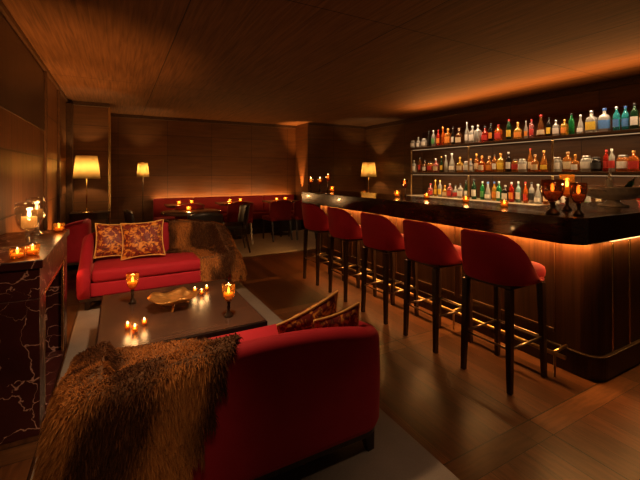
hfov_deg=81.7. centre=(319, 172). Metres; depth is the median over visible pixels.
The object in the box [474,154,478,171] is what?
liquor bottle
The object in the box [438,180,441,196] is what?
liquor bottle
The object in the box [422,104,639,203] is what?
wall
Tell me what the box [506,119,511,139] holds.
liquor bottle
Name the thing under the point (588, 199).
liquor bottle
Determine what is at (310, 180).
goblet
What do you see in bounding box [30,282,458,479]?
area rug
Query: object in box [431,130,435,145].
liquor bottle
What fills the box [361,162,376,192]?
table lamp
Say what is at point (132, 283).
goblet
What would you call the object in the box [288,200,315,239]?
dining chair
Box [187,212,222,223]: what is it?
dining chair
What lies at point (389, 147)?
wall
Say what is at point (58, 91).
trim
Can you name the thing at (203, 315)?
coffee table
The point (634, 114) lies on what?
liquor bottle
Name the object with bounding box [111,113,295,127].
trim
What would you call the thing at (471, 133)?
liquor bottle
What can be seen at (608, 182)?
liquor bottle
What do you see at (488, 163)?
liquor bottle
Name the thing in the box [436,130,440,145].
liquor bottle
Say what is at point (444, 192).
liquor bottle
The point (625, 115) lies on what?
liquor bottle
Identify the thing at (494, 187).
liquor bottle
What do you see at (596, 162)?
jar
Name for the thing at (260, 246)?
area rug
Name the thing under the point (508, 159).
liquor bottle
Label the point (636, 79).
trim
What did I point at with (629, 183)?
liquor bottle
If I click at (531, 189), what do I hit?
liquor bottle
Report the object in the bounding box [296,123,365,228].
wall
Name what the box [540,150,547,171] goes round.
liquor bottle
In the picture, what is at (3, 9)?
trim
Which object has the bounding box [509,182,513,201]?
liquor bottle
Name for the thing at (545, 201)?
liquor bottle
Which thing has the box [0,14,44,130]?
wall panel
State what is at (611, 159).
liquor bottle
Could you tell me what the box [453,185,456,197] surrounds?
liquor bottle
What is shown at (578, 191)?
cup
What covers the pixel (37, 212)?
candle
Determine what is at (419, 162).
liquor bottle
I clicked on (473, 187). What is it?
liquor bottle
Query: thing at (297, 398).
loveseat
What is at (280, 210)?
dining chair
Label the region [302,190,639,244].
countertop
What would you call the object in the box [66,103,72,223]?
trim
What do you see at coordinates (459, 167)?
liquor bottle
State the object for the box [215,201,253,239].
dining table
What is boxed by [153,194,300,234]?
banquette
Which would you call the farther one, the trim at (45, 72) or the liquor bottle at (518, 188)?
the liquor bottle at (518, 188)
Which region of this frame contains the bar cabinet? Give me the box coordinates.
[407,194,549,204]
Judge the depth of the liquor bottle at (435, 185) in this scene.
6.80 m
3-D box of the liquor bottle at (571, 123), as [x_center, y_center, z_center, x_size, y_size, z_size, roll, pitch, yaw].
[3.234,-0.629,4.757,0.068,0.276,0.068,0,0,-18]
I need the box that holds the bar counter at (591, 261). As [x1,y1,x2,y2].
[302,190,639,381]
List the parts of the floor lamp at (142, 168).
stem, lamp shade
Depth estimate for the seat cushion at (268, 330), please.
2.23 m
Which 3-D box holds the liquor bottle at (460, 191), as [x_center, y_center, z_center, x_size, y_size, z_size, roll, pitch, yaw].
[2.386,0.305,6.286,0.083,0.247,0.084,0,0,-33]
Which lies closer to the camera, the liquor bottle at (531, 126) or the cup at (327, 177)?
the liquor bottle at (531, 126)
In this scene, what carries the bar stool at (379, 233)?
on the floor
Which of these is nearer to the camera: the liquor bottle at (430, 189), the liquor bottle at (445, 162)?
the liquor bottle at (445, 162)
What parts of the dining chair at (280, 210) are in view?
leg, leg, seat, backrest, leg, leg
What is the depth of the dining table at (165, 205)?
7.29 m
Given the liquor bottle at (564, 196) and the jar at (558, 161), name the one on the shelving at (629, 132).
the jar at (558, 161)
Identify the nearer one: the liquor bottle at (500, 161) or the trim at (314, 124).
the liquor bottle at (500, 161)
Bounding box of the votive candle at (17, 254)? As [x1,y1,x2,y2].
[11,247,23,256]
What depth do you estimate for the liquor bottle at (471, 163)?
6.10 m
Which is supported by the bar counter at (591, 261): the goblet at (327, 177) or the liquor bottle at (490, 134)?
the goblet at (327, 177)
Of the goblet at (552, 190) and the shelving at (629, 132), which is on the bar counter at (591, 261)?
the goblet at (552, 190)
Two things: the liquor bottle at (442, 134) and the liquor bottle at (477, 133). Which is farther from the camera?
the liquor bottle at (442, 134)
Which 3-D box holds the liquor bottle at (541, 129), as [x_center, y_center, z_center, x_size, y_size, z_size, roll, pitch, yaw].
[3.046,-0.648,5.101,0.108,0.313,0.108,0,0,-42]
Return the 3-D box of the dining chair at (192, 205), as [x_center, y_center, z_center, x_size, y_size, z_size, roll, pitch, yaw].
[-2.410,0.955,6.756,0.490,0.828,0.550,0,0,-31]
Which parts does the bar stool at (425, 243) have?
leg, backrest, seat frame, leg, leg, seat, leg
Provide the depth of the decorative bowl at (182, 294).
2.86 m
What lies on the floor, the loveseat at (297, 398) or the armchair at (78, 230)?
the armchair at (78, 230)
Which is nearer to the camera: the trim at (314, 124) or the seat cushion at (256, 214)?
the seat cushion at (256, 214)
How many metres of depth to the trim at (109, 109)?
6.51 m
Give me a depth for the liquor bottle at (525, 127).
5.27 m
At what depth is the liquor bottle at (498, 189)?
5.62 m
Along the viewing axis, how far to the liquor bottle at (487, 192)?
5.79 m
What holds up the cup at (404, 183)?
on the goblet at (404, 183)
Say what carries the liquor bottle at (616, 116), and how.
on the shelving at (629, 132)
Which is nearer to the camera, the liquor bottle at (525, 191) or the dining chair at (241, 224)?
the liquor bottle at (525, 191)
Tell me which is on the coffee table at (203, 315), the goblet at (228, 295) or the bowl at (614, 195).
the goblet at (228, 295)
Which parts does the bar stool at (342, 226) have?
leg, backrest, leg, seat frame, leg, leg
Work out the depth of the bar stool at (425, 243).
2.89 m
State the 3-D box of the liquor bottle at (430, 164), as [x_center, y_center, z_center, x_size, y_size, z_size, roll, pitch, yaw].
[2.084,-0.114,6.970,0.126,0.195,0.125,0,0,-20]
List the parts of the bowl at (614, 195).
handle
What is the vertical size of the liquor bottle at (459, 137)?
0.282 m
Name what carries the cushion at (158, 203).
on the banquette
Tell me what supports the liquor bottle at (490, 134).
on the shelving at (629, 132)
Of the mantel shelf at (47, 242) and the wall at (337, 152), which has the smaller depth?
the mantel shelf at (47, 242)
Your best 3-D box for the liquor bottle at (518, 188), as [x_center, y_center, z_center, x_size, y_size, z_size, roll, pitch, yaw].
[2.902,0.276,5.410,0.077,0.306,0.076,0,0,-18]
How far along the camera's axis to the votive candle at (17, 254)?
1.97 m
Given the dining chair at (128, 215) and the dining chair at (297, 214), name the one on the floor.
the dining chair at (128, 215)
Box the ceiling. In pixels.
[2,0,639,126]
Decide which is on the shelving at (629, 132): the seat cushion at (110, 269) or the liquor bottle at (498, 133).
the liquor bottle at (498, 133)
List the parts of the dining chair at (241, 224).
seat, leg, backrest, leg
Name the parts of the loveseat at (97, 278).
leg, seat, rail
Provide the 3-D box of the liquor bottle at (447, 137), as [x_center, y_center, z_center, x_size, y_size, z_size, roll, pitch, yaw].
[2.276,-0.640,6.577,0.101,0.299,0.101,0,0,-29]
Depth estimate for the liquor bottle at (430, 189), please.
6.85 m
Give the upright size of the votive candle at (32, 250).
0.062 m
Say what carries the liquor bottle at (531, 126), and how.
on the shelving at (629, 132)
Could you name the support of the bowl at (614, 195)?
on the bar counter at (591, 261)
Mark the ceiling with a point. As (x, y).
(364, 63)
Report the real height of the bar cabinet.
0.950 m
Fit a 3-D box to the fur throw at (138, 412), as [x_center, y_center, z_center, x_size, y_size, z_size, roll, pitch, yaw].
[-0.783,0.997,1.636,0.776,0.682,1.059,0,0,-26]
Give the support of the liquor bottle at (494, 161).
on the shelving at (629, 132)
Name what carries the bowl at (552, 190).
on the goblet at (552, 190)
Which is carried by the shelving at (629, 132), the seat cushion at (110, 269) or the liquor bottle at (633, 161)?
the liquor bottle at (633, 161)
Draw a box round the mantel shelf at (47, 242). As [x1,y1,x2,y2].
[0,229,68,271]
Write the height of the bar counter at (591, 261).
1.100 m
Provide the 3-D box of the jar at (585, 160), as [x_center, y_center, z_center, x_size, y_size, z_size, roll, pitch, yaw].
[3.350,-0.117,4.652,0.131,0.202,0.130,0,0,-33]
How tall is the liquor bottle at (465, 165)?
0.180 m
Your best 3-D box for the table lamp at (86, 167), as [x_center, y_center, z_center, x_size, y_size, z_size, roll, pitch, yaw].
[-3.805,0.181,6.035,0.390,0.925,0.390,0,0,-29]
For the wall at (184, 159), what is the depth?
8.35 m
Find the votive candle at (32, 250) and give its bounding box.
[27,244,37,253]
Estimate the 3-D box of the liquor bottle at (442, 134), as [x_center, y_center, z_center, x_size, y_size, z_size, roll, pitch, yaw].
[2.207,-0.659,6.638,0.065,0.336,0.065,0,0,-16]
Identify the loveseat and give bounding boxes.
[76,222,233,309]
[191,320,379,479]
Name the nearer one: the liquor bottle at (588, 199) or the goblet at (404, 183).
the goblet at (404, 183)
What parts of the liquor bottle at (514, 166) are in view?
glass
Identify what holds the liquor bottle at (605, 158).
on the shelving at (629, 132)
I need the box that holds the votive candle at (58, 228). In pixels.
[55,224,62,230]
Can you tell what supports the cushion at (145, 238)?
on the loveseat at (97, 278)
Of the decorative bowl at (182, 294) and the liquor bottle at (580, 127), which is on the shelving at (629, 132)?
the liquor bottle at (580, 127)
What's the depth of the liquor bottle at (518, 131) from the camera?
5.39 m
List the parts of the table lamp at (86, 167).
lamp shade, stem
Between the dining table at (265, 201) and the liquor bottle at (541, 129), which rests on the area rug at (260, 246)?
the dining table at (265, 201)
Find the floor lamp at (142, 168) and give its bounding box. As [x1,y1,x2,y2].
[137,163,148,222]
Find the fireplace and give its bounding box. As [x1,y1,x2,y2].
[0,229,68,444]
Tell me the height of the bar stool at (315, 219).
1.000 m
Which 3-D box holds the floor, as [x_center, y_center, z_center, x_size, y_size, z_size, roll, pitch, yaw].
[0.469,1.430,4.358,6.700,0.100,10.400,0,0,-29]
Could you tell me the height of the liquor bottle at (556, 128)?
0.213 m
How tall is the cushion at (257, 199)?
0.505 m
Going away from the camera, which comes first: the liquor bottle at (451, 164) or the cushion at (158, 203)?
the liquor bottle at (451, 164)
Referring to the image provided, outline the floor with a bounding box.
[0,228,639,479]
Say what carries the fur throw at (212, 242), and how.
on the loveseat at (97, 278)
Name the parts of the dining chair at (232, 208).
seat, backrest, leg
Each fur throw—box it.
[31,332,243,479]
[164,219,247,282]
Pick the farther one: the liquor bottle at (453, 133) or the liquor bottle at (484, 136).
the liquor bottle at (453, 133)
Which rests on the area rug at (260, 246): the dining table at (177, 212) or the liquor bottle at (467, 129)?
the dining table at (177, 212)
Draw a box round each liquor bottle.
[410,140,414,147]
[412,160,415,171]
[416,137,420,146]
[418,158,421,171]
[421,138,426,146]
[422,160,426,171]
[427,131,430,146]
[427,162,433,171]
[428,183,432,195]
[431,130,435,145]
[433,159,438,171]
[434,180,436,195]
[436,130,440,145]
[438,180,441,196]
[440,156,442,171]
[441,127,444,144]
[442,185,446,196]
[444,128,450,144]
[444,155,447,171]
[447,183,452,197]
[449,153,454,171]
[451,126,454,144]
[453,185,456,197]
[455,128,462,143]
[456,157,462,171]
[457,184,463,197]
[463,161,467,171]
[464,180,467,198]
[465,122,468,142]
[469,126,474,142]
[470,159,473,171]
[471,179,476,198]
[474,125,481,142]
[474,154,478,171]
[478,156,485,171]
[480,181,484,199]
[481,126,488,141]
[485,182,490,199]
[486,156,491,171]
[488,123,492,140]
[492,155,496,171]
[492,182,496,200]
[494,125,502,140]
[496,181,501,200]
[497,153,504,171]
[502,185,508,201]
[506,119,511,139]
[506,152,510,171]
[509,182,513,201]
[511,159,518,171]
[514,122,521,138]
[515,181,520,202]
[518,159,526,171]
[523,182,527,202]
[524,121,527,137]
[528,148,532,171]
[529,119,533,137]
[529,182,534,202]
[531,154,538,171]
[534,184,541,203]
[537,115,544,136]
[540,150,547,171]
[543,197,548,204]
[546,117,551,135]
[552,120,559,135]
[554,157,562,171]
[561,119,567,134]
[561,194,566,203]
[562,152,572,171]
[568,113,574,134]
[571,154,579,171]
[576,115,584,133]
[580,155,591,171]
[584,196,591,201]
[585,111,597,132]
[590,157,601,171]
[598,108,610,131]
[603,150,608,171]
[604,175,611,186]
[608,149,614,171]
[609,172,613,186]
[613,107,619,130]
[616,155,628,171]
[621,106,628,129]
[624,177,635,186]
[628,151,639,171]
[630,103,638,128]
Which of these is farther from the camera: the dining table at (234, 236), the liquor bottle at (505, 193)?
the dining table at (234, 236)
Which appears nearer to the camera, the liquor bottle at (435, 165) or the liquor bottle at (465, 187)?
the liquor bottle at (465, 187)
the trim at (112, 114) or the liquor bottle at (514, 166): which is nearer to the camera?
the liquor bottle at (514, 166)
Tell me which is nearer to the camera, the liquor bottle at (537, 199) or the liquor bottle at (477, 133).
the liquor bottle at (537, 199)
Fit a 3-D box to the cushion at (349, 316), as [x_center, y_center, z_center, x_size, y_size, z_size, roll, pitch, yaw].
[0.092,0.820,1.856,0.299,0.324,0.115,0,0,-19]
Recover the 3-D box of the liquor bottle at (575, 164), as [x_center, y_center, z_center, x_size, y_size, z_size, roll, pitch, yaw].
[3.267,-0.128,4.736,0.096,0.223,0.095,0,0,-15]
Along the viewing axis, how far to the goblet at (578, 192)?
2.41 m
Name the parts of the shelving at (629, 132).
post, post, shelf, shelf, post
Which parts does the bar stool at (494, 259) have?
leg, leg, backrest, seat frame, leg, seat, leg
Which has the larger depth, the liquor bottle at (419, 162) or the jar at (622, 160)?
the liquor bottle at (419, 162)
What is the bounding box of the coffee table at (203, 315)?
[95,279,266,347]
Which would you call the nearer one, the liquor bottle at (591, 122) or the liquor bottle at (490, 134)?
the liquor bottle at (591, 122)
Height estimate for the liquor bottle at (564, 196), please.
0.270 m
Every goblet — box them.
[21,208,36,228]
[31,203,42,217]
[128,276,136,303]
[224,287,232,317]
[308,178,313,190]
[317,178,322,190]
[325,175,330,190]
[401,179,407,196]
[540,179,564,214]
[562,180,571,210]
[569,183,587,215]
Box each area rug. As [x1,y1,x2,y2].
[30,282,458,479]
[233,230,315,256]
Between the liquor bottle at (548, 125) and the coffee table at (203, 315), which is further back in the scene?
the liquor bottle at (548, 125)
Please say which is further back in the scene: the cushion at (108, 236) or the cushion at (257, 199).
the cushion at (257, 199)
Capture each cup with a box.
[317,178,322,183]
[325,175,330,180]
[401,180,407,187]
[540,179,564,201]
[569,183,587,203]
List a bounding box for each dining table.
[161,208,219,215]
[164,203,204,207]
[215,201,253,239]
[262,199,295,234]
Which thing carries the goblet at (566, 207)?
on the bar counter at (591, 261)
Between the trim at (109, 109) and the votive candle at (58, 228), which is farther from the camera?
the trim at (109, 109)
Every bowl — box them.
[147,287,201,311]
[587,185,639,206]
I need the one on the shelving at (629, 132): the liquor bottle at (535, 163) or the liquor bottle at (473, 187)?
the liquor bottle at (535, 163)
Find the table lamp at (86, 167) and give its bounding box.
[72,155,99,212]
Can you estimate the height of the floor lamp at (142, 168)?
1.590 m
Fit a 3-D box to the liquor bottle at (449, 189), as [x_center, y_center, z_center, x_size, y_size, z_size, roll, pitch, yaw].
[2.278,0.305,6.486,0.083,0.247,0.084,0,0,-16]
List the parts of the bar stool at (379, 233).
leg, backrest, seat frame, leg, leg, leg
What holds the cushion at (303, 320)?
on the loveseat at (297, 398)
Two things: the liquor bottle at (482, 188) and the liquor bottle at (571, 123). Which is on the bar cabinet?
the liquor bottle at (482, 188)
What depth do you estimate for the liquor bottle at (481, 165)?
5.91 m
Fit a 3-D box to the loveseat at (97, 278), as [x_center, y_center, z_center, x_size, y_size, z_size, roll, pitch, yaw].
[-1.862,0.998,4.329,1.588,0.741,0.864,0,0,-29]
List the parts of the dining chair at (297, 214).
leg, seat, backrest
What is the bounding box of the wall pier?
[73,105,107,232]
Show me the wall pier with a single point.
(90, 123)
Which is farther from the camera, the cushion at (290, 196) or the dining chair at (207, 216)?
the cushion at (290, 196)
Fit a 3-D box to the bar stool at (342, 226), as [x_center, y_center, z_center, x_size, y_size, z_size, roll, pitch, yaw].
[0.346,0.881,4.200,0.522,1.000,0.478,0,0,-27]
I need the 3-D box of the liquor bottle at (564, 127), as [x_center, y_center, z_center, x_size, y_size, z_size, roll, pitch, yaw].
[3.212,-0.598,4.862,0.072,0.213,0.072,0,0,-23]
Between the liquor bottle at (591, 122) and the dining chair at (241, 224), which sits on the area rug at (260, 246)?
the dining chair at (241, 224)
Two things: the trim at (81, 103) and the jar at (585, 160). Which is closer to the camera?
the jar at (585, 160)
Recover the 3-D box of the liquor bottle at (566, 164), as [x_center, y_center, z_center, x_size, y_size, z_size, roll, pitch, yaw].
[3.245,-0.146,4.844,0.085,0.261,0.108,0,0,-28]
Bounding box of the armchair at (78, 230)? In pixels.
[61,219,90,265]
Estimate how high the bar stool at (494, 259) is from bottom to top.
1.000 m
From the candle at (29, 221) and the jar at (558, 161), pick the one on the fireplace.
the candle at (29, 221)
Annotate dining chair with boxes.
[123,210,134,222]
[175,203,203,219]
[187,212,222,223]
[223,203,250,252]
[224,202,252,244]
[262,200,292,241]
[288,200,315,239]
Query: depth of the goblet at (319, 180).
5.62 m
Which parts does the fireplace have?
brass frame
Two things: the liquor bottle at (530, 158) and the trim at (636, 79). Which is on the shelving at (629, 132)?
the liquor bottle at (530, 158)
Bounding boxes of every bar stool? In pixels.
[302,203,343,285]
[327,207,376,301]
[360,212,418,324]
[403,219,472,353]
[461,229,546,394]
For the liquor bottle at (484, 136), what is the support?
on the shelving at (629, 132)
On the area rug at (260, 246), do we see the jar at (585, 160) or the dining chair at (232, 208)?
the dining chair at (232, 208)
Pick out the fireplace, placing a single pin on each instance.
(33, 287)
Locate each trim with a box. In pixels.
[0,0,68,102]
[44,71,47,229]
[57,90,59,226]
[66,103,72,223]
[69,100,109,107]
[108,108,110,223]
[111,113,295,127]
[308,122,365,128]
[365,75,639,129]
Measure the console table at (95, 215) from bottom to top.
0.735 m
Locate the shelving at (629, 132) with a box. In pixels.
[410,128,639,198]
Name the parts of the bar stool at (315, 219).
leg, backrest, seat frame, leg, leg, leg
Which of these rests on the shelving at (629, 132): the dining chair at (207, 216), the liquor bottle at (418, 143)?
the liquor bottle at (418, 143)
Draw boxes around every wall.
[0,12,66,235]
[111,117,295,223]
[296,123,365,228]
[366,83,639,194]
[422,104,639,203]
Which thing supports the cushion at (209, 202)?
on the banquette
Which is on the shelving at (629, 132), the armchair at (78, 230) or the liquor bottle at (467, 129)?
the liquor bottle at (467, 129)
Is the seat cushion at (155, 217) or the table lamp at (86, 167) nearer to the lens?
the table lamp at (86, 167)
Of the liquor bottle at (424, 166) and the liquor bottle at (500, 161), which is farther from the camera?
the liquor bottle at (424, 166)
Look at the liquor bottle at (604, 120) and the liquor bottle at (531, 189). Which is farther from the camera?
the liquor bottle at (531, 189)
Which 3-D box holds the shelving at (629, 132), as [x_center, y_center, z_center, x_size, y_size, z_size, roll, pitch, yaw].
[2.970,-0.030,5.478,0.416,0.920,4.270,0,0,-29]
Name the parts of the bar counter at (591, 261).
panel moulding, panel moulding, panel moulding, foot rail, brass trim, panel moulding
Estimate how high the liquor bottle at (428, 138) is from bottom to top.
0.304 m
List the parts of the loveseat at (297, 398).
rail, leg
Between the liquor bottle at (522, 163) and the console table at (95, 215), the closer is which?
the liquor bottle at (522, 163)
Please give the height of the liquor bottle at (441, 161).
0.288 m
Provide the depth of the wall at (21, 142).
3.61 m
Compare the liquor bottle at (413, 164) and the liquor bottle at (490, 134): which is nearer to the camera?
the liquor bottle at (490, 134)
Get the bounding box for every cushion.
[91,250,200,282]
[93,223,121,258]
[120,219,165,260]
[153,197,192,220]
[154,216,174,220]
[193,196,229,213]
[210,324,277,341]
[230,195,262,211]
[253,211,268,218]
[263,194,293,211]
[276,290,338,333]
[313,302,359,328]
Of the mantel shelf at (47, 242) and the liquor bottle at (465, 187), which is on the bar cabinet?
the liquor bottle at (465, 187)
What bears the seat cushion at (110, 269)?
on the loveseat at (97, 278)
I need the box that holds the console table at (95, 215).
[69,210,109,223]
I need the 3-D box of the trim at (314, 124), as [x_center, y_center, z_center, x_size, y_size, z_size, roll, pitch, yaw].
[0.453,-1.190,9.345,1.690,0.060,0.030,0,0,-29]

